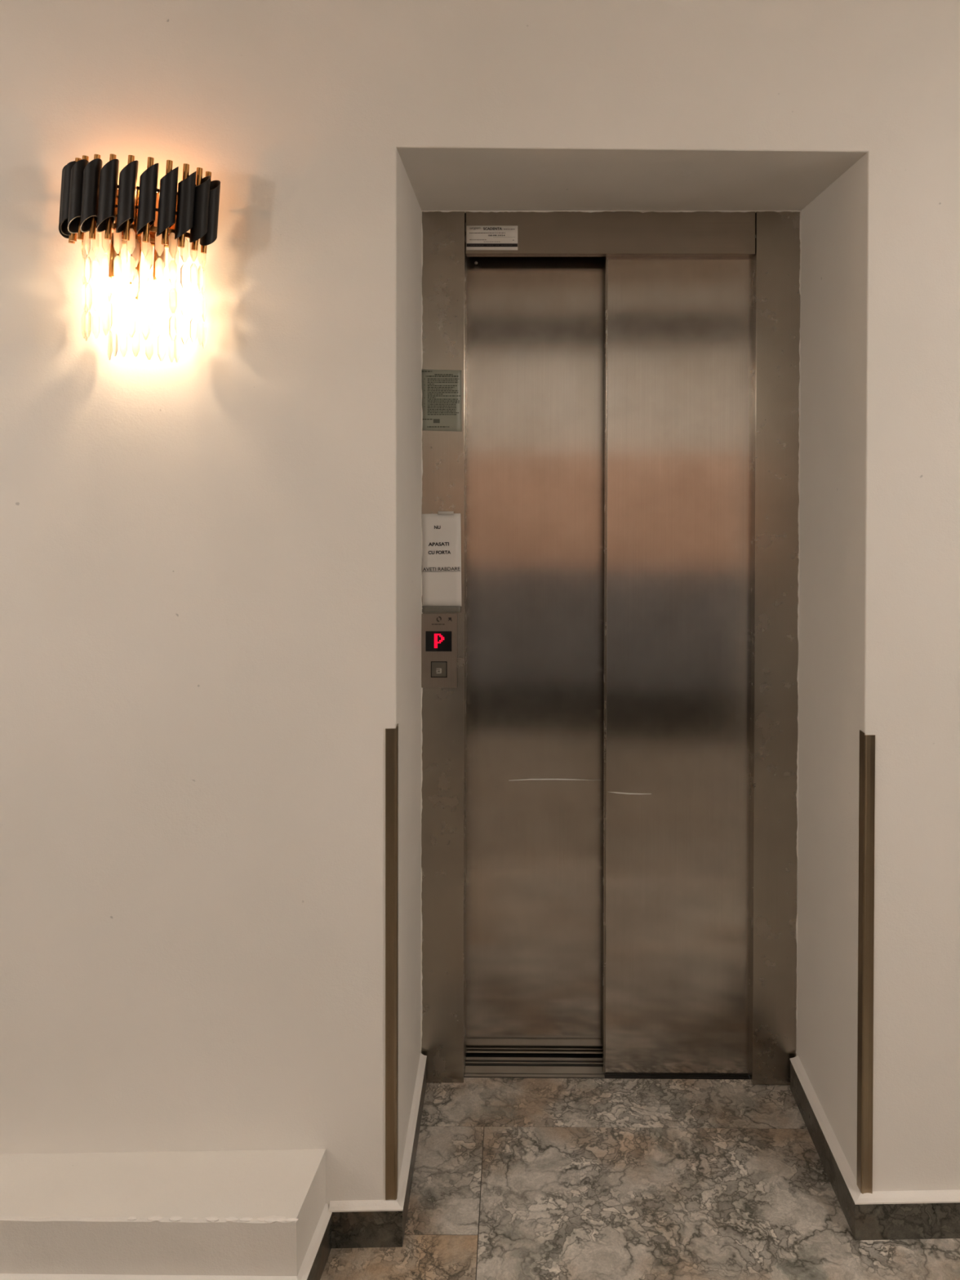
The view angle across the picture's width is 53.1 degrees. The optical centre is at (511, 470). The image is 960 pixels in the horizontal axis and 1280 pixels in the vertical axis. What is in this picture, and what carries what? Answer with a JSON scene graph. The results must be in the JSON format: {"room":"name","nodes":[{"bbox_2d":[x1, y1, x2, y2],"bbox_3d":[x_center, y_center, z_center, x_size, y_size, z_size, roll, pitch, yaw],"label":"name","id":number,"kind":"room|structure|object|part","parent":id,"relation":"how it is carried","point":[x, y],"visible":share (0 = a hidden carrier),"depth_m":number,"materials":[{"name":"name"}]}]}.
{"room":"elevator lobby","nodes":[
{"label":"elevator lobby","id":0,"kind":"room"},
{"bbox_2d":[0,0,959,1204],"bbox_3d":[-0.091,0.071,2.095,5.003,2.940,0.492,0,1,-1],"label":"wall","id":1,"kind":"structure","parent":0,"point":[211,557],"depth_m":1.84,"materials":[{"name":"paint"}]},
{"bbox_2d":[58,154,220,362],"bbox_3d":[-0.688,-0.386,1.760,0.293,0.370,0.135,0,1,-1],"label":"wall sconce","id":2,"kind":"object","parent":1,"relation":"attached to","point":[145,216],"visible":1,"depth_m":1.73,"materials":[{"name":"black paint"}]},
{"bbox_3d":[-0.808,-0.496,1.775,0.011,0.150,0.011,4,1,-21],"label":"brass rod","id":3,"kind":"part","parent":2,"relation":"part of","materials":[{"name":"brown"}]},
{"bbox_3d":[-0.795,-0.495,1.754,0.011,0.150,0.011,3,1,-41],"label":"brass rod","id":4,"kind":"part","parent":2,"relation":"part of","materials":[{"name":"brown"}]},
{"bbox_3d":[-0.775,-0.493,1.737,0.011,0.150,0.011,4,1,32],"label":"brass rod","id":5,"kind":"part","parent":2,"relation":"part of","materials":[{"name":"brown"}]},
{"bbox_3d":[-0.748,-0.491,1.724,0.011,0.150,0.011,4,1,19],"label":"brass rod","id":6,"kind":"part","parent":2,"relation":"part of","materials":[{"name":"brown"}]},
{"bbox_3d":[-0.717,-0.489,1.716,0.011,0.150,0.011,4,1,8],"label":"brass rod","id":7,"kind":"part","parent":2,"relation":"part of","materials":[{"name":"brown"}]},
{"bbox_2d":[108,232,120,293],"bbox_3d":[-0.731,-0.383,1.771,0.023,0.109,0.018,0,1,0],"label":"rod","id":8,"kind":"object","parent":2,"relation":"attached to","point":[112,253],"depth_m":1.76,"materials":[{"name":"clear"}]},
{"bbox_3d":[-0.683,-0.487,1.715,0.011,0.150,0.011,4,1,-3],"label":"brass rod","id":9,"kind":"part","parent":2,"relation":"part of","materials":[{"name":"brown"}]},
{"bbox_2d":[127,233,141,312],"bbox_3d":[-0.693,-0.355,1.766,0.026,0.159,0.018,0,1,0],"label":"rod","id":10,"kind":"object","parent":2,"relation":"attached to","point":[134,288],"depth_m":1.76,"materials":[{"name":"clear"}]},
{"bbox_3d":[-0.689,-0.474,1.761,0.233,0.005,0.080,4,1,-1],"label":"frame rail","id":11,"kind":"part","parent":2,"relation":"part of","materials":[{"name":"brown metal"}]},
{"bbox_3d":[-0.691,-0.478,1.819,0.116,0.102,0.014,4,1,-1],"label":"plate","id":12,"kind":"part","parent":2,"relation":"part of","materials":[{"name":"gold metal"}]},
{"bbox_3d":[-0.650,-0.485,1.719,0.011,0.150,0.011,4,1,-13],"label":"brass rod","id":13,"kind":"part","parent":2,"relation":"part of","materials":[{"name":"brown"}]},
{"bbox_2d":[152,242,164,295],"bbox_3d":[-0.651,-0.377,1.773,0.023,0.109,0.018,0,1,0],"label":"rod","id":14,"kind":"object","parent":2,"relation":"attached to","point":[159,288],"depth_m":1.77,"materials":[{"name":"clear"}]},
{"bbox_3d":[-0.620,-0.483,1.730,0.011,0.150,0.011,4,1,-25],"label":"brass rod","id":15,"kind":"part","parent":2,"relation":"part of","materials":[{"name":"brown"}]},
{"bbox_3d":[-0.596,-0.481,1.745,0.011,0.150,0.011,3,1,-39],"label":"brass rod","id":16,"kind":"part","parent":2,"relation":"part of","materials":[{"name":"brown metal"}]},
{"bbox_3d":[-0.578,-0.480,1.764,0.011,0.150,0.011,4,1,34],"label":"brass rod","id":17,"kind":"part","parent":2,"relation":"part of","materials":[{"name":"brown metal"}]},
{"bbox_3d":[-0.568,-0.480,1.786,0.011,0.150,0.011,4,1,13],"label":"brass rod","id":18,"kind":"part","parent":2,"relation":"part of","materials":[{"name":"brown metal"}]},
{"bbox_2d":[328,1053,426,1248],"bbox_3d":[-0.278,1.450,2.083,0.143,0.081,0.480,0,1,0],"label":"baseboard","id":19,"kind":"structure","parent":1,"relation":"attached to","point":[355,1224],"depth_m":1.85,"materials":[{"name":"stone"}]},
{"bbox_2d":[385,723,398,1199],"bbox_3d":[-0.232,0.951,1.863,0.022,0.918,0.024,0,1,-2],"label":"guard","id":20,"kind":"object","parent":1,"relation":"attached to","point":[391,734],"visible":1,"depth_m":1.85,"materials":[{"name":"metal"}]},
{"bbox_2d":[421,211,799,1084],"bbox_3d":[0.237,0.441,2.396,0.909,2.131,0.155,0,1,0],"label":"elevator","id":21,"kind":"object","parent":1,"relation":"attached to","point":[609,822],"visible":0.95,"depth_m":2.36,"materials":[{"name":"metal"}]},
{"bbox_2d":[421,613,457,688],"bbox_3d":[-0.175,0.434,2.318,0.085,0.179,0.007,0,1,0],"label":"panel","id":22,"kind":"object","parent":21,"relation":"attached to","point":[438,631],"visible":1,"depth_m":2.32,"materials":[{"name":"metal"}]},
{"bbox_2d":[421,511,461,613],"bbox_3d":[-0.169,0.220,2.316,0.097,0.244,0.003,0,1,0],"label":"paper notice","id":23,"kind":"object","parent":21,"relation":"attached to","point":[441,531],"visible":1,"depth_m":2.32,"materials":[{"name":"white paper"}]},
{"bbox_2d":[422,368,461,431],"bbox_3d":[-0.169,-0.170,2.313,0.096,0.150,0.001,0,1,0],"label":"sheet","id":24,"kind":"object","parent":21,"relation":"attached to","point":[441,388],"visible":1,"depth_m":2.31,"materials":[{"name":"grey paper"}]},
{"bbox_2d":[466,225,517,249],"bbox_3d":[-0.047,-0.560,2.309,0.124,0.058,0.001,0,1,0],"label":"label","id":25,"kind":"object","parent":21,"relation":"attached to","point":[477,237],"visible":1,"depth_m":2.31,"materials":[{"name":"white paper"}]},
{"bbox_2d":[469,226,515,240],"bbox_3d":[-0.046,-0.568,2.309,0.110,0.035,0.001,0,1,0],"label":"print","id":26,"kind":"object","parent":25,"relation":"attached to","point":[470,227],"depth_m":2.31},
{"bbox_3d":[0.234,1.489,2.410,0.699,0.005,0.004,0,1,0],"label":"track rail","id":27,"kind":"part","parent":21,"relation":"part of","materials":[{"name":"metal"}]},
{"bbox_3d":[0.234,1.489,2.426,0.699,0.005,0.011,0,1,0],"label":"track rail","id":28,"kind":"part","parent":21,"relation":"part of","materials":[{"name":"metal"}]},
{"bbox_3d":[0.056,1.488,2.361,0.344,0.004,0.010,0,1,0],"label":"sill","id":29,"kind":"part","parent":21,"relation":"part of","materials":[{"name":"metal"}]},
{"bbox_3d":[0.065,0.464,2.443,0.396,2.034,0.030,0,1,0],"label":"door panel","id":30,"kind":"part","parent":21,"relation":"part of","materials":[{"name":"metal"}]},
{"bbox_3d":[0.234,1.490,2.382,0.699,0.005,0.028,0,1,0],"label":"track rail","id":31,"kind":"part","parent":21,"relation":"part of","materials":[{"name":"metal"}]},
{"bbox_3d":[0.419,0.467,2.368,0.374,2.037,0.034,0,1,0],"label":"door panel","id":32,"kind":"part","parent":21,"relation":"part of","materials":[{"name":"metal"}]},
{"bbox_2d":[856,729,875,1193],"bbox_3d":[0.696,0.963,1.887,0.022,0.905,0.024,0,1,-2],"label":"guard","id":33,"kind":"object","parent":1,"relation":"attached to","point":[867,742],"visible":1,"depth_m":1.88,"materials":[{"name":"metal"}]},
{"bbox_2d":[789,1055,959,1239],"bbox_3d":[1.492,1.453,2.083,1.646,0.081,0.451,0,1,0],"label":"baseboard","id":34,"kind":"structure","parent":1,"relation":"attached to","point":[913,1214],"depth_m":1.88,"materials":[{"name":"stone"}]},
{"bbox_2d":[320,1077,959,1279],"bbox_3d":[-0.100,1.542,0.360,4.900,0.060,3.992,0,1,0],"label":"floor","id":35,"kind":"structure","parent":0,"point":[513,1178],"depth_m":1.98,"materials":[{"name":"stone"}]},
{"bbox_2d":[0,1148,325,1275],"bbox_3d":[-1.419,1.400,1.778,2.118,0.184,0.176,0,1,0],"label":"ledge","id":36,"kind":"object","parent":35,"relation":"on","point":[220,1212],"visible":0.99,"depth_m":1.71,"materials":[{"name":"paint"}]},
{"bbox_2d":[0,1203,332,1279],"bbox_3d":[-1.416,1.453,1.775,2.145,0.078,0.189,0,1,0],"label":"baseboard","id":37,"kind":"structure","parent":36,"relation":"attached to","point":[316,1257],"depth_m":1.69,"materials":[{"name":"stone"}]}
]}

